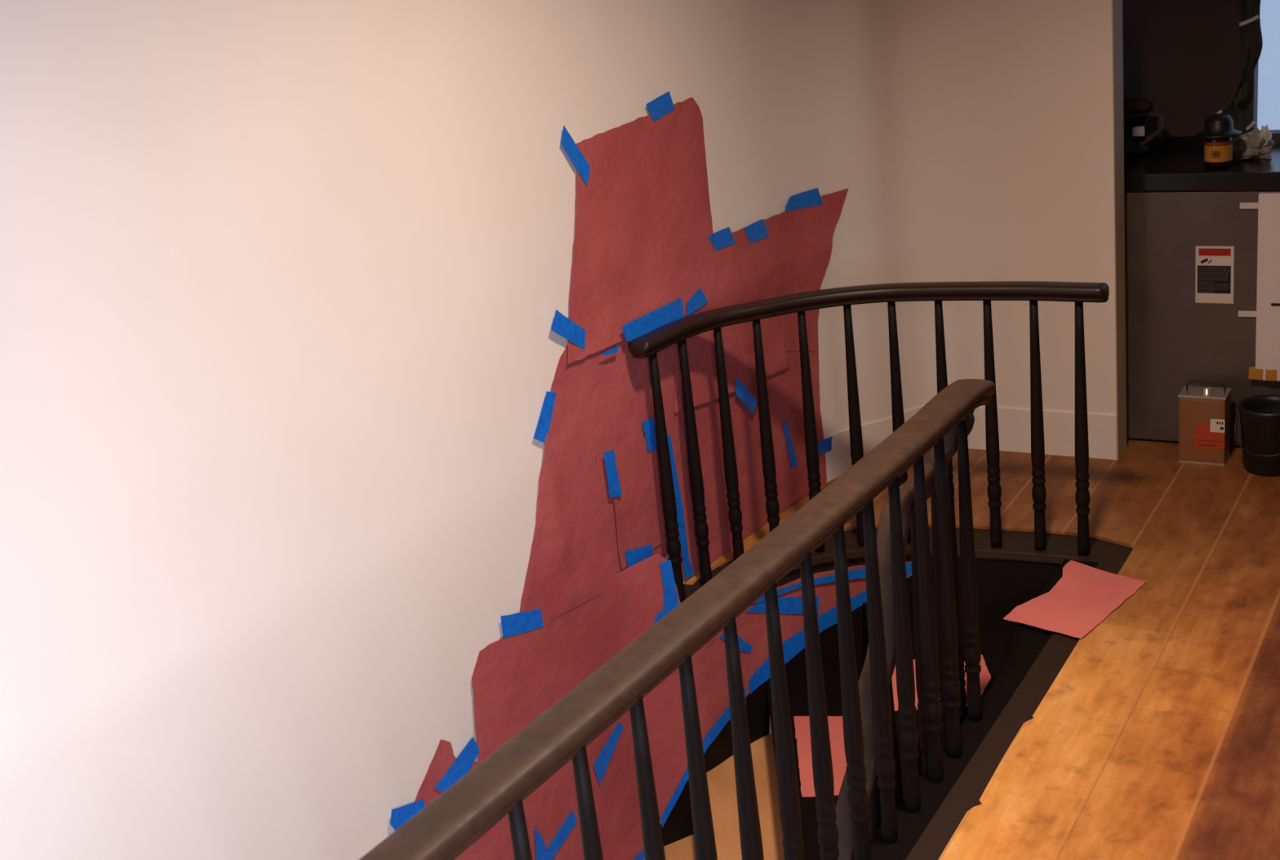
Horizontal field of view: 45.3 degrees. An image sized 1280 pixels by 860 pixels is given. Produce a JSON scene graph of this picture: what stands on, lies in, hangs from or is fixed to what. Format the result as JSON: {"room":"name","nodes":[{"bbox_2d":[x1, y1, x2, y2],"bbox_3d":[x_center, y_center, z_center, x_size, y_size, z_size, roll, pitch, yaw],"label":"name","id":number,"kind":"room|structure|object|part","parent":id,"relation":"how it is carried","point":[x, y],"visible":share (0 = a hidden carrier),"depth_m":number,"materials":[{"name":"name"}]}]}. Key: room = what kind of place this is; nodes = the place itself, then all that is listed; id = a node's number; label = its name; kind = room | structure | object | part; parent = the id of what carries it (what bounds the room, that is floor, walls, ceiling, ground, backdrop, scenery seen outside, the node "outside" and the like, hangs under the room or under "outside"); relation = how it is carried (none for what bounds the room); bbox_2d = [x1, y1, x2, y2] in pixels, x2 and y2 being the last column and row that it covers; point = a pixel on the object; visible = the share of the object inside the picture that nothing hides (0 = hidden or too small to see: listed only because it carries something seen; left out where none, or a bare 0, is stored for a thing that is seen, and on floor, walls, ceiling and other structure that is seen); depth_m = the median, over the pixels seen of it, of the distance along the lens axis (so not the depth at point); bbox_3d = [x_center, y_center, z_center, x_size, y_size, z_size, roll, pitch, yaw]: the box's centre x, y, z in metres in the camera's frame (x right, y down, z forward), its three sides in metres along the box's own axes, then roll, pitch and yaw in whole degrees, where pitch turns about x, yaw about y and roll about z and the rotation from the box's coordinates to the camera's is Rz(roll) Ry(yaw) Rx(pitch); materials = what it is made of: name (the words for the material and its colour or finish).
{"room":"stair landing","nodes":[
{"label":"stair landing","id":0,"kind":"room"},
{"bbox_2d":[0,0,1115,859],"bbox_3d":[-0.909,1.096,3.329,0.898,5.900,6.888,10,25,42],"label":"wall","id":1,"kind":"structure","parent":0,"point":[283,283],"depth_m":3.48,"materials":[{"name":"paint"}]},
{"bbox_2d":[390,737,479,859],"bbox_3d":[-0.536,1.056,3.833,0.009,0.515,0.498,7,22,35],"label":"paper sheet","id":2,"kind":"object","parent":1,"relation":"attached to","point":[443,758],"depth_m":3.86,"materials":[{"name":"red paper"}]},
{"bbox_3d":[-0.570,0.937,3.761,0.001,0.071,0.120,7,22,35],"label":"tape strip","id":3,"kind":"part","parent":2,"relation":"part of","materials":[{"name":"blue paper"}]},
{"bbox_3d":[-0.464,0.853,3.896,0.002,0.092,0.178,7,22,35],"label":"tape strip","id":4,"kind":"part","parent":2,"relation":"part of","materials":[{"name":"blue paper"}]},
{"bbox_2d":[520,339,694,623],"bbox_3d":[-0.095,0.153,4.312,0.013,0.864,0.873,7,22,35],"label":"paper sheet","id":5,"kind":"object","parent":1,"relation":"attached to","point":[602,403],"depth_m":4.24,"materials":[{"name":"red paper"}]},
{"bbox_3d":[-0.249,-0.031,4.057,0.002,0.137,0.115,7,22,35],"label":"tape strip","id":6,"kind":"part","parent":5,"relation":"part of","materials":[{"name":"blue paper"}]},
{"bbox_3d":[0.122,0.226,4.630,0.003,0.479,0.066,7,23,35],"label":"tape strip","id":7,"kind":"part","parent":5,"relation":"part of","materials":[{"name":"blue paper"}]},
{"bbox_2d":[603,416,681,569],"bbox_3d":[0.016,0.209,4.473,0.012,0.475,0.347,7,22,35],"label":"paper sheet","id":8,"kind":"object","parent":1,"relation":"attached to","point":[639,513],"depth_m":4.44,"materials":[{"name":"red paper"}]},
{"bbox_3d":[-0.076,0.126,4.318,0.002,0.151,0.060,7,22,35],"label":"tape strip","id":9,"kind":"part","parent":8,"relation":"part of","materials":[{"name":"blue paper"}]},
{"bbox_3d":[-0.002,0.366,4.470,0.001,0.080,0.134,7,22,35],"label":"tape strip","id":10,"kind":"part","parent":8,"relation":"part of","materials":[{"name":"blue paper"}]},
{"bbox_3d":[0.030,0.016,4.460,0.002,0.107,0.065,7,22,34],"label":"tape strip","id":11,"kind":"part","parent":8,"relation":"part of","materials":[{"name":"blue paper"}]},
{"bbox_2d":[471,553,911,859],"bbox_3d":[0.150,0.823,4.541,1.713,1.101,0.313,-19,22,-32],"label":"paper sheet","id":12,"kind":"object","parent":1,"relation":"attached to","point":[516,678],"depth_m":4.45,"materials":[{"name":"red paper"}]},
{"bbox_3d":[-0.311,0.508,4.063,0.002,0.106,0.165,6,22,34],"label":"tape strip","id":13,"kind":"part","parent":12,"relation":"part of","materials":[{"name":"blue paper"}]},
{"bbox_3d":[-0.269,1.165,4.226,0.001,0.187,0.065,7,22,34],"label":"tape strip","id":14,"kind":"part","parent":12,"relation":"part of","materials":[{"name":"blue paper"}]},
{"bbox_3d":[-0.230,1.153,4.284,0.001,0.120,0.194,7,22,34],"label":"tape strip","id":15,"kind":"part","parent":12,"relation":"part of","materials":[{"name":"blue paper"}]},
{"bbox_3d":[-0.087,0.939,4.459,0.002,0.145,0.157,7,23,36],"label":"tape strip","id":16,"kind":"part","parent":12,"relation":"part of","materials":[{"name":"blue paper"}]},
{"bbox_3d":[0.003,1.329,4.646,0.002,0.112,0.112,8,23,37],"label":"tape strip","id":17,"kind":"part","parent":12,"relation":"part of","materials":[{"name":"blue paper"}]},
{"bbox_3d":[0.079,0.546,4.511,0.111,0.054,0.002,-16,20,-25],"label":"tape strip","id":18,"kind":"part","parent":12,"relation":"part of","materials":[{"name":"blue paper"}]},
{"bbox_3d":[0.085,0.455,4.491,0.052,0.155,0.002,-15,20,-24],"label":"tape strip","id":19,"kind":"part","parent":12,"relation":"part of","materials":[{"name":"blue paper"}]},
{"bbox_3d":[0.205,1.011,4.729,0.378,0.327,0.026,-19,22,-34],"label":"tape strip","id":20,"kind":"part","parent":12,"relation":"part of","materials":[{"name":"blue paper"}]},
{"bbox_3d":[0.296,0.658,4.729,0.138,0.109,0.003,-22,24,-39],"label":"tape strip","id":21,"kind":"part","parent":12,"relation":"part of","materials":[{"name":"blue paper"}]},
{"bbox_3d":[0.443,0.563,4.796,0.262,0.098,0.012,-14,20,-21],"label":"tape strip","id":22,"kind":"part","parent":12,"relation":"part of","materials":[{"name":"blue paper"}]},
{"bbox_3d":[0.542,0.653,4.847,0.458,0.272,0.037,-11,19,-14],"label":"tape strip","id":23,"kind":"part","parent":12,"relation":"part of","materials":[{"name":"blue paper"}]},
{"bbox_3d":[0.597,0.470,4.786,0.575,0.049,0.066,-9,18,-8],"label":"tape strip","id":24,"kind":"part","parent":12,"relation":"part of","materials":[{"name":"blue paper"}]},
{"bbox_2d":[551,90,848,364],"bbox_3d":[0.208,-0.539,4.612,0.074,0.980,1.559,8,23,37],"label":"paper sheet","id":25,"kind":"object","parent":1,"relation":"attached to","point":[642,244],"depth_m":4.42,"materials":[{"name":"red paper"}]},
{"bbox_3d":[-0.190,-0.264,4.092,0.001,0.139,0.144,6,22,34],"label":"tape strip","id":26,"kind":"part","parent":25,"relation":"part of","materials":[{"name":"blue paper"}]},
{"bbox_3d":[-0.169,-0.724,4.056,0.002,0.174,0.112,7,23,35],"label":"tape strip","id":27,"kind":"part","parent":25,"relation":"part of","materials":[{"name":"blue paper"}]},
{"bbox_3d":[-0.084,-0.213,4.234,0.001,0.016,0.090,7,22,34],"label":"tape strip","id":28,"kind":"part","parent":25,"relation":"part of","materials":[{"name":"blue paper"}]},
{"bbox_3d":[0.058,-0.916,4.348,0.001,0.072,0.137,7,23,35],"label":"tape strip","id":29,"kind":"part","parent":25,"relation":"part of","materials":[{"name":"blue paper"}]},
{"bbox_3d":[0.170,-0.386,4.578,0.001,0.066,0.116,7,23,35],"label":"tape strip","id":30,"kind":"part","parent":25,"relation":"part of","materials":[{"name":"blue paper"}]},
{"bbox_3d":[0.249,-0.580,4.675,0.001,0.058,0.151,7,22,34],"label":"tape strip","id":31,"kind":"part","parent":25,"relation":"part of","materials":[{"name":"blue paper"}]},
{"bbox_3d":[0.367,-0.625,4.837,0.002,0.062,0.145,7,22,35],"label":"tape strip","id":32,"kind":"part","parent":25,"relation":"part of","materials":[{"name":"blue paper"}]},
{"bbox_3d":[0.536,-0.750,5.040,0.008,0.059,0.202,11,25,42],"label":"tape strip","id":33,"kind":"part","parent":25,"relation":"part of","materials":[{"name":"blue paper"}]},
{"bbox_2d":[674,323,790,413],"bbox_3d":[0.292,-0.206,4.791,0.018,0.378,0.680,7,22,35],"label":"paper sheet","id":34,"kind":"object","parent":1,"relation":"attached to","point":[738,343],"depth_m":4.79,"materials":[{"name":"red paper"}]},
{"bbox_3d":[0.338,-0.113,4.858,0.002,0.151,0.122,7,22,34],"label":"tape strip","id":35,"kind":"part","parent":34,"relation":"part of","materials":[{"name":"blue paper"}]},
{"bbox_2d":[662,315,831,581],"bbox_3d":[0.358,-0.073,4.917,0.024,0.829,0.937,7,23,36],"label":"paper sheet","id":36,"kind":"object","parent":1,"relation":"attached to","point":[784,391],"depth_m":4.95,"materials":[{"name":"red paper"}]},
{"bbox_3d":[0.503,0.043,5.146,0.002,0.189,0.076,7,22,35],"label":"tape strip","id":37,"kind":"part","parent":36,"relation":"part of","materials":[{"name":"blue paper"}]},
{"bbox_3d":[0.640,0.056,5.321,0.002,0.054,0.085,12,26,43],"label":"tape strip","id":38,"kind":"part","parent":36,"relation":"part of","materials":[{"name":"blue paper"}]},
{"bbox_2d":[823,405,1116,482],"bbox_3d":[1.144,0.023,5.431,1.001,0.160,0.281,-5,18,5],"label":"baseboard","id":39,"kind":"structure","parent":1,"relation":"attached to","point":[1014,424],"depth_m":5.39,"materials":[{"name":"paint"}]},
{"bbox_2d":[1111,0,1126,459],"bbox_3d":[1.513,-1.285,4.869,0.004,2.900,0.125,5,21,30],"label":"trim","id":40,"kind":"structure","parent":1,"relation":"attached to","point":[1116,5],"depth_m":5.06,"materials":[{"name":"beige"}]},
{"bbox_2d":[660,573,911,823],"bbox_3d":[0.597,1.881,5.069,1.922,3.000,0.580,-12,19,-15],"label":"wall","id":41,"kind":"structure","parent":0,"point":[910,575],"depth_m":4.91,"materials":[{"name":"paint"}]},
{"bbox_2d":[660,559,1060,859],"bbox_3d":[-0.106,1.756,3.580,1.158,1.597,3.996,6,22,34],"label":"staircase","id":42,"kind":"structure","parent":41,"relation":"attached to","point":[1002,586],"depth_m":4.70,"materials":[{"name":"black wood"}]},
{"bbox_2d":[793,715,847,796],"bbox_3d":[0.536,0.924,4.389,0.205,0.005,0.460,-7,18,0],"label":"loose paper","id":43,"kind":"object","parent":42,"relation":"on","point":[802,723],"visible":0.48,"depth_m":4.40,"materials":[{"name":"paper"}]},
{"bbox_2d":[891,654,991,711],"bbox_3d":[0.836,0.706,4.334,0.320,0.004,0.330,-7,18,0],"label":"loose paper","id":44,"kind":"object","parent":42,"relation":"on","point":[984,675],"visible":0.1,"depth_m":4.31,"materials":[{"name":"paper"}]},
{"bbox_2d":[684,526,1133,599],"bbox_3d":[0.717,0.447,4.735,1.577,0.090,0.569,-7,18,0],"label":"trim","id":45,"kind":"structure","parent":41,"relation":"attached to","point":[1012,540],"depth_m":4.75,"materials":[{"name":"black paint"}]},
{"bbox_2d":[622,280,1109,602],"bbox_3d":[0.673,-0.008,4.566,1.378,0.886,0.388,-7,18,0],"label":"landing railing","id":46,"kind":"object","parent":45,"relation":"on","point":[649,344],"depth_m":4.55,"materials":[{"name":"black wood"}]},
{"bbox_3d":[0.040,-0.310,4.383,0.002,0.065,0.308,7,23,35],"label":"tape strip","id":47,"kind":"part","parent":46,"relation":"part of","materials":[{"name":"blue paper"}]},
{"bbox_3d":[0.642,-0.355,4.451,1.367,0.047,0.388,-7,18,0],"label":"handrail","id":48,"kind":"part","parent":46,"relation":"part of","materials":[{"name":"black wood"}]},
{"bbox_2d":[792,546,1084,569],"bbox_3d":[0.728,0.422,4.698,1.220,0.022,0.304,-7,18,0],"label":"trim","id":49,"kind":"structure","parent":41,"relation":"attached to","point":[1037,557],"depth_m":4.69,"materials":[{"name":"brown wood"}]},
{"bbox_2d":[869,558,1098,859],"bbox_3d":[-0.842,1.879,1.084,0.420,0.158,9.117,5,22,32],"label":"trim","id":50,"kind":"structure","parent":41,"relation":"attached to","point":[1026,642],"depth_m":3.70,"materials":[{"name":"black wood"}]},
{"bbox_2d":[359,378,995,859],"bbox_3d":[-1.100,1.929,1.026,0.159,1.855,7.522,6,22,32],"label":"stair railing","id":51,"kind":"object","parent":50,"relation":"on","point":[870,791],"visible":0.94,"depth_m":2.98,"materials":[{"name":"brown wood"}]},
{"bbox_2d":[905,547,1132,859],"bbox_3d":[-0.088,1.363,2.111,0.092,0.006,6.181,5,21,30],"label":"trim","id":52,"kind":"structure","parent":41,"relation":"attached to","point":[966,793],"depth_m":3.66,"materials":[{"name":"black paint"}]},
{"bbox_2d":[684,438,1279,859],"bbox_3d":[1.113,1.170,2.297,5.001,0.030,7.802,5,21,30],"label":"floor","id":53,"kind":"structure","parent":0,"point":[1157,736],"depth_m":3.80,"materials":[{"name":"brown wood"}]},
{"bbox_2d":[1003,560,1146,638],"bbox_3d":[1.223,0.469,4.305,0.253,0.004,0.443,10,25,41],"label":"loose paper","id":54,"kind":"object","parent":53,"relation":"on","point":[1085,595],"visible":1,"depth_m":4.28,"materials":[{"name":"pink paper"}]},
{"bbox_2d":[1124,190,1279,446],"bbox_3d":[2.340,-0.411,5.162,2.000,0.888,0.539,5,21,30],"label":"base cabinet","id":55,"kind":"object","parent":53,"relation":"on","point":[1191,256],"depth_m":5.15,"materials":[{"name":"grey wood"}]},
{"bbox_2d":[1124,135,1279,191],"bbox_3d":[2.315,-0.881,5.004,2.050,0.101,0.498,5,21,30],"label":"countertop","id":56,"kind":"structure","parent":55,"relation":"on","point":[1172,163],"depth_m":5.10,"materials":[{"name":"black stone"}]},
{"bbox_2d":[1123,97,1165,157],"bbox_3d":[1.754,-1.075,5.434,0.211,0.195,0.156,5,21,30],"label":"coffee grinder","id":57,"kind":"object","parent":56,"relation":"on","point":[1135,110],"visible":0.77,"depth_m":5.38,"materials":[{"name":"black plastic"}]},
{"bbox_3d":[1.739,-1.149,5.413,0.140,0.040,0.140,5,21,30],"label":"lid","id":58,"kind":"part","parent":57,"relation":"part of","materials":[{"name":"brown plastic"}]},
{"bbox_2d":[1195,113,1241,168],"bbox_3d":[1.904,-0.953,5.054,0.143,0.170,0.143,5,21,30],"label":"jar","id":59,"kind":"object","parent":56,"relation":"on","point":[1219,131],"visible":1,"depth_m":5.02,"materials":[{"name":"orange glass"}]},
{"bbox_3d":[1.899,-1.000,5.038,0.143,0.070,0.143,5,21,30],"label":"lid","id":60,"kind":"part","parent":59,"relation":"part of","materials":[{"name":"black plastic"}]},
{"bbox_2d":[1216,0,1262,149],"bbox_3d":[2.034,-1.281,5.221,0.146,0.682,0.086,5,21,30],"label":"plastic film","id":61,"kind":"object","parent":56,"relation":"on","point":[1251,41],"visible":0.82,"depth_m":5.21,"materials":[{"name":"grey plastic"}]},
{"bbox_2d":[1233,124,1275,159],"bbox_3d":[2.047,-0.965,5.131,0.133,0.112,0.109,5,21,30],"label":"plastic bag","id":62,"kind":"object","parent":56,"relation":"on","point":[1256,143],"visible":1,"depth_m":5.10,"materials":[{"name":"beige plastic"}]},
{"bbox_3d":[2.034,-0.463,5.015,0.155,0.625,0.034,5,21,30],"label":"foam edge strip","id":63,"kind":"part","parent":55,"relation":"part of","materials":[{"name":"white plastic"}]},
{"bbox_2d":[1177,380,1231,466],"bbox_3d":[1.895,-0.032,5.152,0.152,0.276,0.108,5,21,30],"label":"paint can","id":64,"kind":"object","parent":53,"relation":"on","point":[1204,411],"visible":1,"depth_m":5.11,"materials":[{"name":"brown metal"}]},
{"bbox_3d":[1.887,-0.149,5.122,0.128,0.036,0.006,5,21,30],"label":"handle","id":65,"kind":"part","parent":64,"relation":"part of","materials":[{"name":"black plastic"}]},
{"bbox_2d":[1234,394,1279,476],"bbox_3d":[2.054,0.024,5.014,0.208,0.222,0.219,5,21,30],"label":"bucket","id":66,"kind":"object","parent":53,"relation":"on","point":[1260,415],"visible":1,"depth_m":4.98,"materials":[{"name":"black plastic"}]},
{"bbox_3d":[2.026,0.008,4.964,0.208,0.125,0.122,5,21,30],"label":"handle","id":67,"kind":"part","parent":66,"relation":"part of","materials":[{"name":"black plastic"}]},
{"bbox_2d":[1122,0,1279,145],"bbox_3d":[2.827,-1.433,4.861,5.001,2.900,0.120,5,21,30],"label":"wall","id":68,"kind":"structure","parent":0,"point":[1184,57],"depth_m":5.41,"materials":[{"name":"grey paint"}]},
{"bbox_2d":[1243,60,1279,142],"bbox_3d":[2.510,-1.575,5.000,1.005,1.240,0.080,5,21,30],"label":"window","id":69,"kind":"structure","parent":68,"relation":"in","point":[1251,87],"depth_m":5.36,"materials":[{"name":"grey wood"}]}
]}

